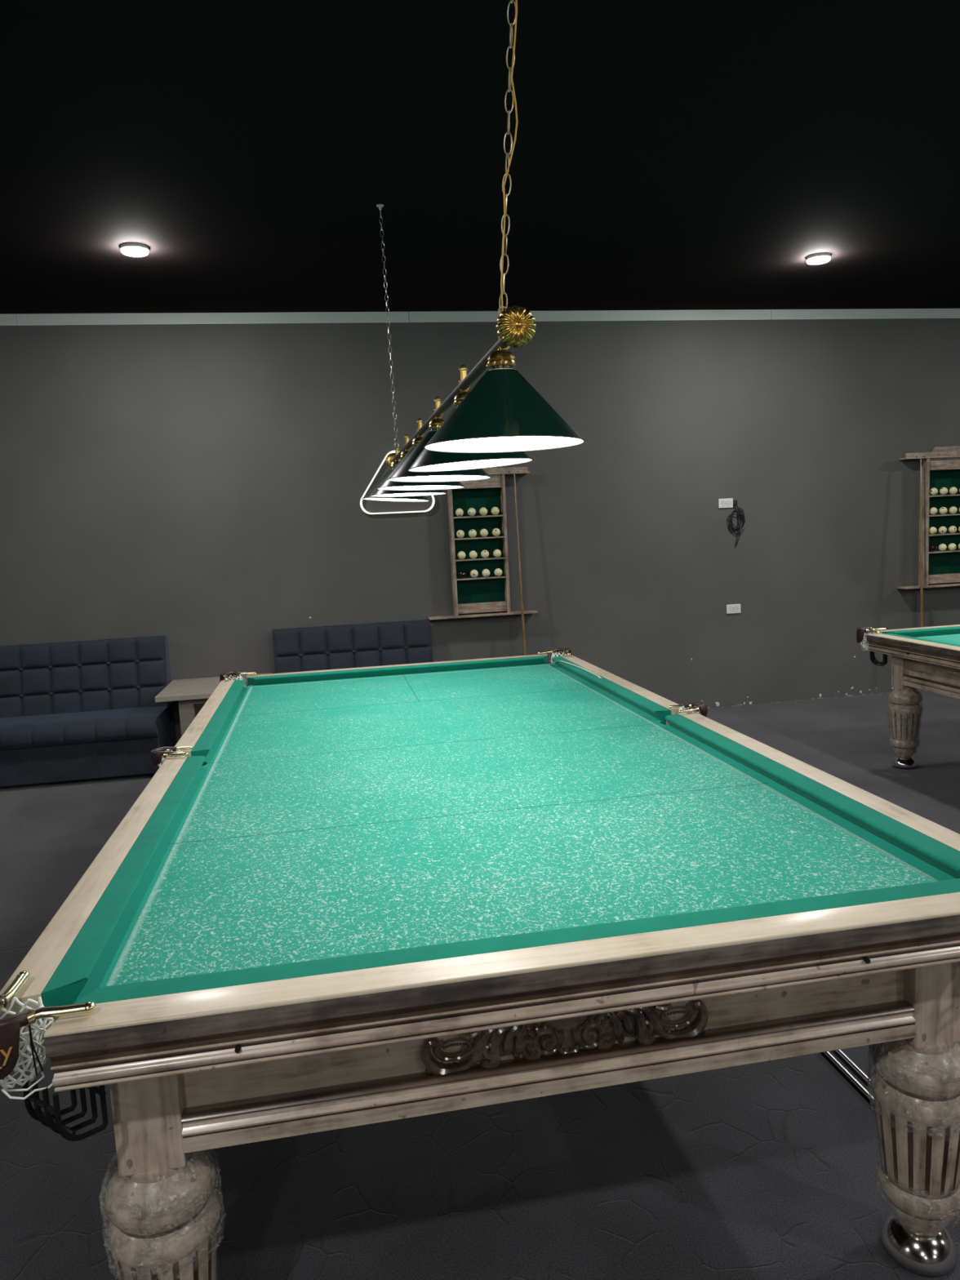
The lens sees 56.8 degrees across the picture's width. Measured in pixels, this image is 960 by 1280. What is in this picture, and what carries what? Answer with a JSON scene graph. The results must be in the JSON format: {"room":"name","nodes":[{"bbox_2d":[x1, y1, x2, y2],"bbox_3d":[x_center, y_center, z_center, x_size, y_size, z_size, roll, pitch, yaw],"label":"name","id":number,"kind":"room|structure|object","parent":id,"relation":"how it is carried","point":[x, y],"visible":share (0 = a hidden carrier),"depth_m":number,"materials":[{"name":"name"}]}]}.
{"room":"games hall","nodes":[
{"label":"games hall","id":0,"kind":"room"},
{"bbox_2d":[0,0,959,314],"bbox_3d":[1.655,-1.838,-0.526,15.500,0.100,16.070,-4,7,-10],"label":"ceiling","id":1,"kind":"structure","parent":0,"point":[668,154],"depth_m":4.14,"materials":[{"name":"black paint"}]},
{"bbox_2d":[120,242,148,257],"bbox_3d":[-2.030,-2.293,5.220,0.155,0.035,0.155,-4,7,-10],"label":"recessed light","id":2,"kind":"object","parent":1,"relation":"in","point":[131,249],"visible":1,"depth_m":5.18,"materials":[{"name":"white plastic"}]},
{"bbox_2d":[121,246,148,257],"bbox_3d":[-2.029,-2.282,5.221,0.149,0.014,0.149,-4,7,-10],"label":"diffuser","id":3,"kind":"object","parent":2,"relation":"attached to","point":[137,251],"depth_m":5.19,"materials":[{"name":"white plastic"}]},
{"bbox_2d":[362,0,585,502],"bbox_3d":[-0.221,-1.357,3.233,0.389,1.582,3.336,-4,7,-10],"label":"lamp","id":4,"kind":"object","parent":1,"relation":"hanging from","point":[503,417],"visible":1,"depth_m":1.92,"materials":[{"name":"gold metal"}]},
{"bbox_2d":[368,497,422,501],"bbox_3d":[-0.446,-0.747,4.706,0.345,0.001,0.345,0,6,-10],"label":"diffuser","id":5,"kind":"object","parent":4,"relation":"attached to","point":[384,499],"depth_m":4.75,"materials":[{"name":"white plastic"}]},
{"bbox_2d":[376,493,439,495],"bbox_3d":[-0.334,-0.686,4.161,0.345,0.001,0.345,-3,7,-10],"label":"diffuser","id":6,"kind":"object","parent":4,"relation":"attached to","point":[402,494],"depth_m":4.21,"materials":[{"name":"white plastic"}]},
{"bbox_2d":[382,485,459,488],"bbox_3d":[-0.240,-0.623,3.612,0.345,0.001,0.345,-3,7,-10],"label":"diffuser","id":7,"kind":"object","parent":4,"relation":"attached to","point":[408,486],"depth_m":3.65,"materials":[{"name":"white plastic"}]},
{"bbox_2d":[391,475,486,480],"bbox_3d":[-0.140,-0.561,3.065,0.345,0.001,0.345,-3,7,-10],"label":"diffuser","id":8,"kind":"object","parent":4,"relation":"attached to","point":[441,477],"depth_m":3.10,"materials":[{"name":"white plastic"}]},
{"bbox_2d":[411,458,529,470],"bbox_3d":[-0.028,-0.500,2.519,0.345,0.001,0.345,-6,7,-9],"label":"diffuser","id":9,"kind":"object","parent":4,"relation":"attached to","point":[473,464],"depth_m":2.55,"materials":[{"name":"white plastic"}]},
{"bbox_2d":[426,435,581,450],"bbox_3d":[0.053,-0.437,1.969,0.345,0.001,0.345,-3,7,-10],"label":"diffuser","id":10,"kind":"object","parent":4,"relation":"attached to","point":[498,443],"depth_m":1.98,"materials":[{"name":"white plastic"}]},
{"bbox_2d":[806,253,831,264],"bbox_3d":[2.316,-2.606,6.072,0.155,0.035,0.155,-4,7,-10],"label":"recessed light","id":11,"kind":"object","parent":1,"relation":"in","point":[819,258],"visible":1,"depth_m":6.03,"materials":[{"name":"white plastic"}]},
{"bbox_2d":[806,256,830,264],"bbox_3d":[2.316,-2.596,6.073,0.149,0.014,0.149,-4,7,-10],"label":"diffuser","id":12,"kind":"object","parent":11,"relation":"attached to","point":[810,260],"depth_m":6.05,"materials":[{"name":"white plastic"}]},
{"bbox_2d":[0,318,959,743],"bbox_3d":[0.350,-0.983,7.474,15.500,3.405,0.150,-4,7,-10],"label":"wall","id":13,"kind":"structure","parent":0,"point":[202,487],"depth_m":7.34,"materials":[{"name":"grey paint"}]},
{"bbox_2d":[0,314,17,326],"bbox_3d":[-5.380,-2.229,6.225,3.977,0.083,0.018,-4,7,-10],"label":"trim","id":14,"kind":"structure","parent":13,"relation":"attached to","point":[6,320],"depth_m":6.54,"materials":[{"name":"grey"}]},
{"bbox_2d":[16,311,408,325],"bbox_3d":[-1.993,-2.463,6.803,2.903,0.083,0.018,-4,7,-10],"label":"trim","id":15,"kind":"structure","parent":13,"relation":"attached to","point":[300,317],"depth_m":6.78,"materials":[{"name":"grey"}]},
{"bbox_2d":[360,450,435,514],"bbox_3d":[-0.674,-1.275,7.163,0.607,0.502,0.034,-4,7,-10],"label":"light","id":16,"kind":"object","parent":13,"relation":"attached to","point":[430,508],"visible":0.77,"depth_m":7.14,"materials":[{"name":"white plastic"}]},
{"bbox_2d":[427,466,537,620],"bbox_3d":[-0.008,-0.818,7.285,0.904,1.248,0.129,-4,7,-10],"label":"ball rack","id":17,"kind":"object","parent":13,"relation":"attached to","point":[481,593],"visible":0.75,"depth_m":7.32,"materials":[{"name":"brown wood"}]},
{"bbox_2d":[455,508,463,516],"bbox_3d":[-0.167,-1.038,7.225,0.068,0.068,0.068,0,7,20],"label":"ball","id":18,"kind":"object","parent":17,"relation":"on","point":[459,512],"visible":1,"depth_m":7.20,"materials":[{"name":"beige plastic"}]},
{"bbox_2d":[456,529,464,537],"bbox_3d":[-0.160,-0.865,7.246,0.068,0.068,0.068,0,7,19],"label":"ball","id":19,"kind":"object","parent":17,"relation":"on","point":[460,534],"visible":1,"depth_m":7.22,"materials":[{"name":"beige plastic"}]},
{"bbox_2d":[457,551,466,559],"bbox_3d":[-0.150,-0.694,7.267,0.068,0.068,0.068,-1,7,15],"label":"ball","id":20,"kind":"object","parent":17,"relation":"on","point":[461,555],"visible":1,"depth_m":7.24,"materials":[{"name":"beige plastic"}]},
{"bbox_2d":[457,570,466,578],"bbox_3d":[-0.145,-0.539,7.286,0.068,0.068,0.068,-4,7,-10],"label":"ball","id":21,"kind":"object","parent":17,"relation":"on","point":[462,574],"visible":1,"depth_m":7.26,"materials":[{"name":"black plastic"}]},
{"bbox_2d":[467,507,475,515],"bbox_3d":[-0.067,-1.045,7.242,0.068,0.068,0.068,-1,7,13],"label":"ball","id":22,"kind":"object","parent":17,"relation":"on","point":[471,512],"visible":1,"depth_m":7.22,"materials":[{"name":"beige plastic"}]},
{"bbox_2d":[468,528,476,537],"bbox_3d":[-0.061,-0.872,7.263,0.068,0.068,0.068,-1,7,16],"label":"ball","id":23,"kind":"object","parent":17,"relation":"on","point":[472,533],"visible":1,"depth_m":7.24,"materials":[{"name":"beige plastic"}]},
{"bbox_2d":[469,550,477,559],"bbox_3d":[-0.055,-0.700,7.284,0.068,0.068,0.068,-1,7,14],"label":"ball","id":24,"kind":"object","parent":17,"relation":"on","point":[473,554],"visible":1,"depth_m":7.26,"materials":[{"name":"beige plastic"}]},
{"bbox_2d":[470,569,478,577],"bbox_3d":[-0.048,-0.545,7.302,0.068,0.068,0.068,-6,8,-26],"label":"ball","id":25,"kind":"object","parent":17,"relation":"on","point":[473,573],"visible":1,"depth_m":7.28,"materials":[{"name":"beige plastic"}]},
{"bbox_2d":[453,515,503,518],"bbox_3d":[-0.019,-1.010,7.274,0.414,0.013,0.086,-4,7,-10],"label":"shelf","id":26,"kind":"object","parent":17,"relation":"attached to","point":[454,516],"depth_m":7.26,"materials":[{"name":"brown wood"}]},
{"bbox_2d":[454,536,504,540],"bbox_3d":[-0.011,-0.837,7.295,0.414,0.013,0.086,-4,7,-10],"label":"shelf","id":27,"kind":"object","parent":17,"relation":"attached to","point":[465,538],"depth_m":7.32,"materials":[{"name":"brown wood"}]},
{"bbox_2d":[455,556,505,561],"bbox_3d":[-0.003,-0.666,7.316,0.414,0.013,0.086,-4,7,-10],"label":"shelf","id":28,"kind":"object","parent":17,"relation":"attached to","point":[467,558],"depth_m":7.34,"materials":[{"name":"brown wood"}]},
{"bbox_2d":[456,575,506,580],"bbox_3d":[0.005,-0.511,7.335,0.414,0.013,0.086,-4,7,-10],"label":"shelf","id":29,"kind":"object","parent":17,"relation":"attached to","point":[468,577],"depth_m":7.35,"materials":[{"name":"brown wood"}]},
{"bbox_2d":[427,609,537,620],"bbox_3d":[0.021,-0.207,7.360,0.904,0.017,0.129,-4,7,-10],"label":"shelf","id":30,"kind":"object","parent":17,"relation":"attached to","point":[507,612],"depth_m":7.33,"materials":[{"name":"brown wood"}]},
{"bbox_2d":[479,506,487,515],"bbox_3d":[0.028,-1.051,7.259,0.068,0.068,0.068,-1,7,17],"label":"ball","id":31,"kind":"object","parent":17,"relation":"on","point":[483,511],"visible":1,"depth_m":7.24,"materials":[{"name":"beige plastic"}]},
{"bbox_2d":[480,528,488,537],"bbox_3d":[0.033,-0.878,7.279,0.068,0.068,0.068,-6,8,-27],"label":"ball","id":32,"kind":"object","parent":17,"relation":"on","point":[483,532],"visible":1,"depth_m":7.25,"materials":[{"name":"beige plastic"}]},
{"bbox_2d":[480,550,488,558],"bbox_3d":[0.041,-0.707,7.300,0.068,0.068,0.068,-1,7,11],"label":"ball","id":33,"kind":"object","parent":17,"relation":"on","point":[485,553],"visible":1,"depth_m":7.28,"materials":[{"name":"beige plastic"}]},
{"bbox_2d":[481,568,489,577],"bbox_3d":[0.050,-0.552,7.319,0.068,0.068,0.068,2,8,34],"label":"ball","id":34,"kind":"object","parent":17,"relation":"on","point":[486,572],"visible":1,"depth_m":7.29,"materials":[{"name":"beige plastic"}]},
{"bbox_2d":[491,506,499,515],"bbox_3d":[0.124,-1.058,7.275,0.068,0.068,0.068,-1,7,12],"label":"ball","id":35,"kind":"object","parent":17,"relation":"on","point":[495,510],"visible":1,"depth_m":7.25,"materials":[{"name":"beige plastic"}]},
{"bbox_2d":[492,528,500,536],"bbox_3d":[0.134,-0.885,7.296,0.068,0.068,0.068,-1,7,17],"label":"ball","id":36,"kind":"object","parent":17,"relation":"on","point":[495,532],"visible":1,"depth_m":7.27,"materials":[{"name":"beige plastic"}]},
{"bbox_2d":[493,549,501,557],"bbox_3d":[0.142,-0.714,7.317,0.068,0.068,0.068,0,7,22],"label":"ball","id":37,"kind":"object","parent":17,"relation":"on","point":[497,553],"visible":1,"depth_m":7.29,"materials":[{"name":"beige plastic"}]},
{"bbox_2d":[493,568,502,576],"bbox_3d":[0.151,-0.559,7.336,0.068,0.068,0.068,-1,7,11],"label":"ball","id":38,"kind":"object","parent":17,"relation":"on","point":[498,572],"visible":1,"depth_m":7.31,"materials":[{"name":"beige plastic"}]},
{"bbox_2d":[513,473,526,655],"bbox_3d":[0.331,-0.535,7.289,0.028,1.645,0.085,-6,8,-22],"label":"stick","id":39,"kind":"object","parent":17,"relation":"attached to","point":[515,495],"visible":0.91,"depth_m":7.29,"materials":[{"name":"brown wood"}]},
{"bbox_2d":[408,309,771,323],"bbox_3d":[0.957,-2.666,7.306,3.091,0.083,0.018,-4,7,-10],"label":"trim","id":40,"kind":"structure","parent":13,"relation":"attached to","point":[723,314],"depth_m":7.31,"materials":[{"name":"grey"}]},
{"bbox_2d":[718,497,733,508],"bbox_3d":[2.127,-1.184,7.684,0.132,0.080,0.013,-4,7,-10],"label":"wall socket","id":41,"kind":"object","parent":13,"relation":"attached to","point":[722,503],"visible":1,"depth_m":7.68,"materials":[{"name":"white plastic"}]},
{"bbox_2d":[733,500,737,505],"bbox_3d":[2.208,-1.190,7.687,0.030,0.043,0.034,-4,7,-10],"label":"plug","id":42,"kind":"object","parent":41,"relation":"attached to","point":[735,502],"visible":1,"depth_m":7.67,"materials":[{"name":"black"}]},
{"bbox_2d":[727,505,745,546],"bbox_3d":[2.230,-1.004,7.707,0.167,0.373,0.028,-4,7,-10],"label":"power cable","id":43,"kind":"object","parent":42,"relation":"hanging from","point":[740,513],"visible":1,"depth_m":7.70,"materials":[{"name":"black plastic"}]},
{"bbox_2d":[726,604,740,613],"bbox_3d":[2.230,-0.274,7.806,0.132,0.080,0.013,-4,7,-10],"label":"wall socket","id":44,"kind":"object","parent":13,"relation":"attached to","point":[732,608],"visible":1,"depth_m":7.80,"materials":[{"name":"white plastic"}]},
{"bbox_2d":[771,308,959,319],"bbox_3d":[3.964,-2.874,7.819,3.017,0.083,0.018,-4,7,-10],"label":"trim","id":45,"kind":"structure","parent":13,"relation":"attached to","point":[864,313],"depth_m":7.70,"materials":[{"name":"grey"}]},
{"bbox_2d":[897,445,959,589],"bbox_3d":[4.214,-1.109,8.005,0.904,1.248,0.129,-4,7,-10],"label":"ball rack","id":46,"kind":"object","parent":13,"relation":"attached to","point":[940,468],"visible":0.88,"depth_m":8.03,"materials":[{"name":"brown wood"}]},
{"bbox_2d":[920,458,923,627],"bbox_3d":[3.932,-0.783,7.903,0.028,1.645,0.085,-2,7,3],"label":"stick","id":47,"kind":"object","parent":46,"relation":"attached to","point":[921,500],"visible":0.91,"depth_m":7.91,"materials":[{"name":"brown wood"}]},
{"bbox_2d":[897,582,959,589],"bbox_3d":[4.244,-0.498,8.080,0.904,0.017,0.129,-4,7,-10],"label":"shelf","id":48,"kind":"object","parent":46,"relation":"attached to","point":[925,584],"depth_m":8.01,"materials":[{"name":"brown wood"}]},
{"bbox_2d":[928,526,937,534],"bbox_3d":[4.073,-0.985,7.987,0.068,0.068,0.068,-1,7,11],"label":"ball","id":49,"kind":"object","parent":46,"relation":"on","point":[932,530],"visible":1,"depth_m":7.96,"materials":[{"name":"beige plastic"}]},
{"bbox_2d":[928,544,937,551],"bbox_3d":[4.083,-0.830,8.007,0.068,0.068,0.068,-4,7,-10],"label":"ball","id":50,"kind":"object","parent":46,"relation":"on","point":[932,548],"visible":1,"depth_m":7.98,"materials":[{"name":"black plastic"}]},
{"bbox_2d":[928,506,937,515],"bbox_3d":[4.069,-1.157,7.967,0.068,0.068,0.068,0,8,22],"label":"ball","id":51,"kind":"object","parent":46,"relation":"on","point":[932,511],"visible":1,"depth_m":7.95,"materials":[{"name":"beige plastic"}]},
{"bbox_2d":[929,487,937,495],"bbox_3d":[4.061,-1.329,7.946,0.068,0.068,0.068,-1,7,11],"label":"ball","id":52,"kind":"object","parent":46,"relation":"on","point":[933,491],"visible":1,"depth_m":7.92,"materials":[{"name":"beige plastic"}]},
{"bbox_2d":[937,543,946,551],"bbox_3d":[4.181,-0.837,8.023,0.068,0.068,0.068,-2,7,10],"label":"ball","id":53,"kind":"object","parent":46,"relation":"on","point":[942,547],"visible":1,"depth_m":8.00,"materials":[{"name":"beige plastic"}]},
{"bbox_2d":[938,526,946,533],"bbox_3d":[4.172,-0.992,8.004,0.068,0.068,0.068,-6,8,-26],"label":"ball","id":54,"kind":"object","parent":46,"relation":"on","point":[942,530],"visible":1,"depth_m":7.98,"materials":[{"name":"beige plastic"}]},
{"bbox_2d":[938,506,947,514],"bbox_3d":[4.165,-1.163,7.984,0.068,0.068,0.068,0,7,19],"label":"ball","id":55,"kind":"object","parent":46,"relation":"on","point":[943,510],"visible":1,"depth_m":7.96,"materials":[{"name":"beige plastic"}]},
{"bbox_2d":[939,487,947,494],"bbox_3d":[4.160,-1.336,7.963,0.068,0.068,0.068,-1,7,14],"label":"ball","id":56,"kind":"object","parent":46,"relation":"on","point":[944,491],"visible":1,"depth_m":7.94,"materials":[{"name":"beige plastic"}]},
{"bbox_2d":[928,550,959,553],"bbox_3d":[4.227,-0.802,8.055,0.414,0.013,0.086,-4,7,-10],"label":"shelf","id":57,"kind":"object","parent":46,"relation":"attached to","point":[936,551],"depth_m":8.03,"materials":[{"name":"brown wood"}]},
{"bbox_2d":[928,533,959,536],"bbox_3d":[4.220,-0.957,8.036,0.414,0.013,0.086,-4,7,-10],"label":"shelf","id":58,"kind":"object","parent":46,"relation":"attached to","point":[936,534],"depth_m":8.01,"materials":[{"name":"brown wood"}]},
{"bbox_2d":[928,513,959,516],"bbox_3d":[4.211,-1.129,8.015,0.414,0.013,0.086,-4,7,-10],"label":"shelf","id":59,"kind":"object","parent":46,"relation":"attached to","point":[937,514],"depth_m":7.99,"materials":[{"name":"brown wood"}]},
{"bbox_2d":[929,493,959,497],"bbox_3d":[4.203,-1.301,7.994,0.414,0.013,0.086,-4,7,-10],"label":"shelf","id":60,"kind":"object","parent":46,"relation":"attached to","point":[937,495],"depth_m":7.97,"materials":[{"name":"brown wood"}]},
{"bbox_2d":[947,542,956,550],"bbox_3d":[4.277,-0.844,8.040,0.068,0.068,0.068,0,7,19],"label":"ball","id":61,"kind":"object","parent":46,"relation":"on","point":[952,546],"visible":1,"depth_m":8.02,"materials":[{"name":"beige plastic"}]},
{"bbox_2d":[948,525,956,533],"bbox_3d":[4.271,-0.999,8.021,0.068,0.068,0.068,-1,7,17],"label":"ball","id":62,"kind":"object","parent":46,"relation":"on","point":[953,529],"visible":1,"depth_m":8.00,"materials":[{"name":"beige plastic"}]},
{"bbox_2d":[948,506,957,514],"bbox_3d":[4.265,-1.170,8.001,0.068,0.068,0.068,-1,7,17],"label":"ball","id":63,"kind":"object","parent":46,"relation":"on","point":[953,509],"visible":1,"depth_m":7.98,"materials":[{"name":"beige plastic"}]},
{"bbox_2d":[949,486,957,494],"bbox_3d":[4.254,-1.343,7.979,0.068,0.068,0.068,-1,7,15],"label":"ball","id":64,"kind":"object","parent":46,"relation":"on","point":[953,491],"visible":1,"depth_m":7.96,"materials":[{"name":"beige plastic"}]},
{"bbox_2d":[0,689,959,1279],"bbox_3d":[1.823,1.637,-0.102,15.500,0.100,16.070,-4,7,-10],"label":"floor","id":65,"kind":"structure","parent":0,"point":[764,1170],"depth_m":2.31,"materials":[{"name":"grey carpet"}]},
{"bbox_2d":[0,635,176,786],"bbox_3d":[-2.988,0.520,6.562,1.250,0.965,0.752,-4,7,-10],"label":"sofa","id":66,"kind":"object","parent":65,"relation":"on","point":[83,709],"visible":0.99,"depth_m":6.64,"materials":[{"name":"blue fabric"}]},
{"bbox_2d":[0,706,169,750],"bbox_3d":[-2.966,0.636,6.477,1.250,0.153,0.552,-4,7,-10],"label":"seat cushion","id":67,"kind":"object","parent":66,"relation":"on","point":[51,729],"depth_m":6.30,"materials":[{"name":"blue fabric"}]},
{"bbox_2d":[155,672,272,736],"bbox_3d":[-1.973,0.632,6.754,0.770,0.600,0.795,-4,7,-10],"label":"side table","id":68,"kind":"object","parent":65,"relation":"on","point":[191,695],"visible":0.31,"depth_m":6.43,"materials":[{"name":"grey laminate"}]},
{"bbox_2d":[272,618,432,673],"bbox_3d":[-0.956,0.383,6.909,1.250,0.958,0.752,-4,7,-10],"label":"sofa","id":69,"kind":"object","parent":65,"relation":"on","point":[313,648],"visible":0.43,"depth_m":7.08,"materials":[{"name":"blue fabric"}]},
{"bbox_2d":[0,648,959,1279],"bbox_3d":[-0.122,0.781,3.506,2.184,0.912,3.864,-4,7,-10],"label":"table","id":70,"kind":"object","parent":65,"relation":"on","point":[340,898],"visible":1,"depth_m":1.86,"materials":[{"name":"green fabric"}]},
{"bbox_2d":[41,755,205,1007],"bbox_3d":[-0.888,0.541,2.415,0.066,0.040,1.734,-4,7,-10],"label":"cushion","id":71,"kind":"object","parent":70,"relation":"on","point":[86,959],"depth_m":2.00,"materials":[{"name":"green fabric"}]},
{"bbox_2d":[191,680,246,756],"bbox_3d":[-1.204,0.340,4.191,0.066,0.040,1.734,-4,7,-10],"label":"cushion","id":72,"kind":"object","parent":70,"relation":"on","point":[209,740],"depth_m":3.93,"materials":[{"name":"green fabric"}]},
{"bbox_2d":[247,655,547,684],"bbox_3d":[-0.457,0.178,5.225,1.776,0.040,0.066,-4,7,-10],"label":"cushion","id":73,"kind":"object","parent":70,"relation":"on","point":[378,672],"depth_m":5.20,"materials":[{"name":"green fabric"}]},
{"bbox_2d":[75,878,959,1004],"bbox_3d":[0.173,0.579,1.689,1.776,0.040,0.066,-4,7,-10],"label":"cushion","id":74,"kind":"object","parent":70,"relation":"on","point":[182,986],"depth_m":1.66,"materials":[{"name":"green fabric"}]},
{"bbox_2d":[549,660,601,678],"bbox_3d":[0.529,0.166,4.883,0.046,0.041,0.803,-4,7,-14],"label":"ribbon","id":75,"kind":"object","parent":70,"relation":"on","point":[597,675],"visible":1,"depth_m":4.83,"materials":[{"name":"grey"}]},
{"bbox_2d":[551,656,671,720],"bbox_3d":[0.604,0.216,4.500,0.066,0.040,1.734,-4,7,-10],"label":"cushion","id":76,"kind":"object","parent":70,"relation":"on","point":[643,705],"depth_m":4.22,"materials":[{"name":"green fabric"}]},
{"bbox_2d":[665,714,959,878],"bbox_3d":[0.921,0.417,2.723,0.066,0.040,1.734,-4,7,-10],"label":"cushion","id":77,"kind":"object","parent":70,"relation":"on","point":[939,858],"depth_m":2.43,"materials":[{"name":"green fabric"}]},
{"bbox_2d":[822,1051,874,1103],"bbox_3d":[1.069,1.272,2.716,0.015,0.015,0.970,-4,7,-10],"label":"metal rod","id":78,"kind":"object","parent":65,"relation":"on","point":[848,1075],"visible":0.32,"depth_m":2.61,"materials":[{"name":"white metal"}]},
{"bbox_2d":[835,1049,871,1086],"bbox_3d":[1.108,1.269,2.723,0.015,0.015,0.970,-4,7,-10],"label":"metal rod","id":79,"kind":"object","parent":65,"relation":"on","point":[850,1062],"visible":0.32,"depth_m":2.65,"materials":[{"name":"white metal"}]},
{"bbox_2d":[856,624,959,768],"bbox_3d":[3.822,0.513,4.149,2.178,0.912,3.857,-4,7,-10],"label":"table","id":80,"kind":"object","parent":65,"relation":"on","point":[927,659],"visible":1,"depth_m":5.63,"materials":[{"name":"brown wood"}]},
{"bbox_2d":[882,633,959,646],"bbox_3d":[2.740,0.072,4.833,0.066,0.040,1.734,-4,7,-10],"label":"cushion","id":81,"kind":"object","parent":80,"relation":"on","point":[887,634],"depth_m":5.29,"materials":[{"name":"teal fabric"}]},
{"bbox_2d":[882,626,959,636],"bbox_3d":[3.487,-0.090,5.867,1.776,0.040,0.066,-4,7,-10],"label":"cushion","id":82,"kind":"object","parent":80,"relation":"on","point":[948,630],"depth_m":5.75,"materials":[{"name":"teal fabric"}]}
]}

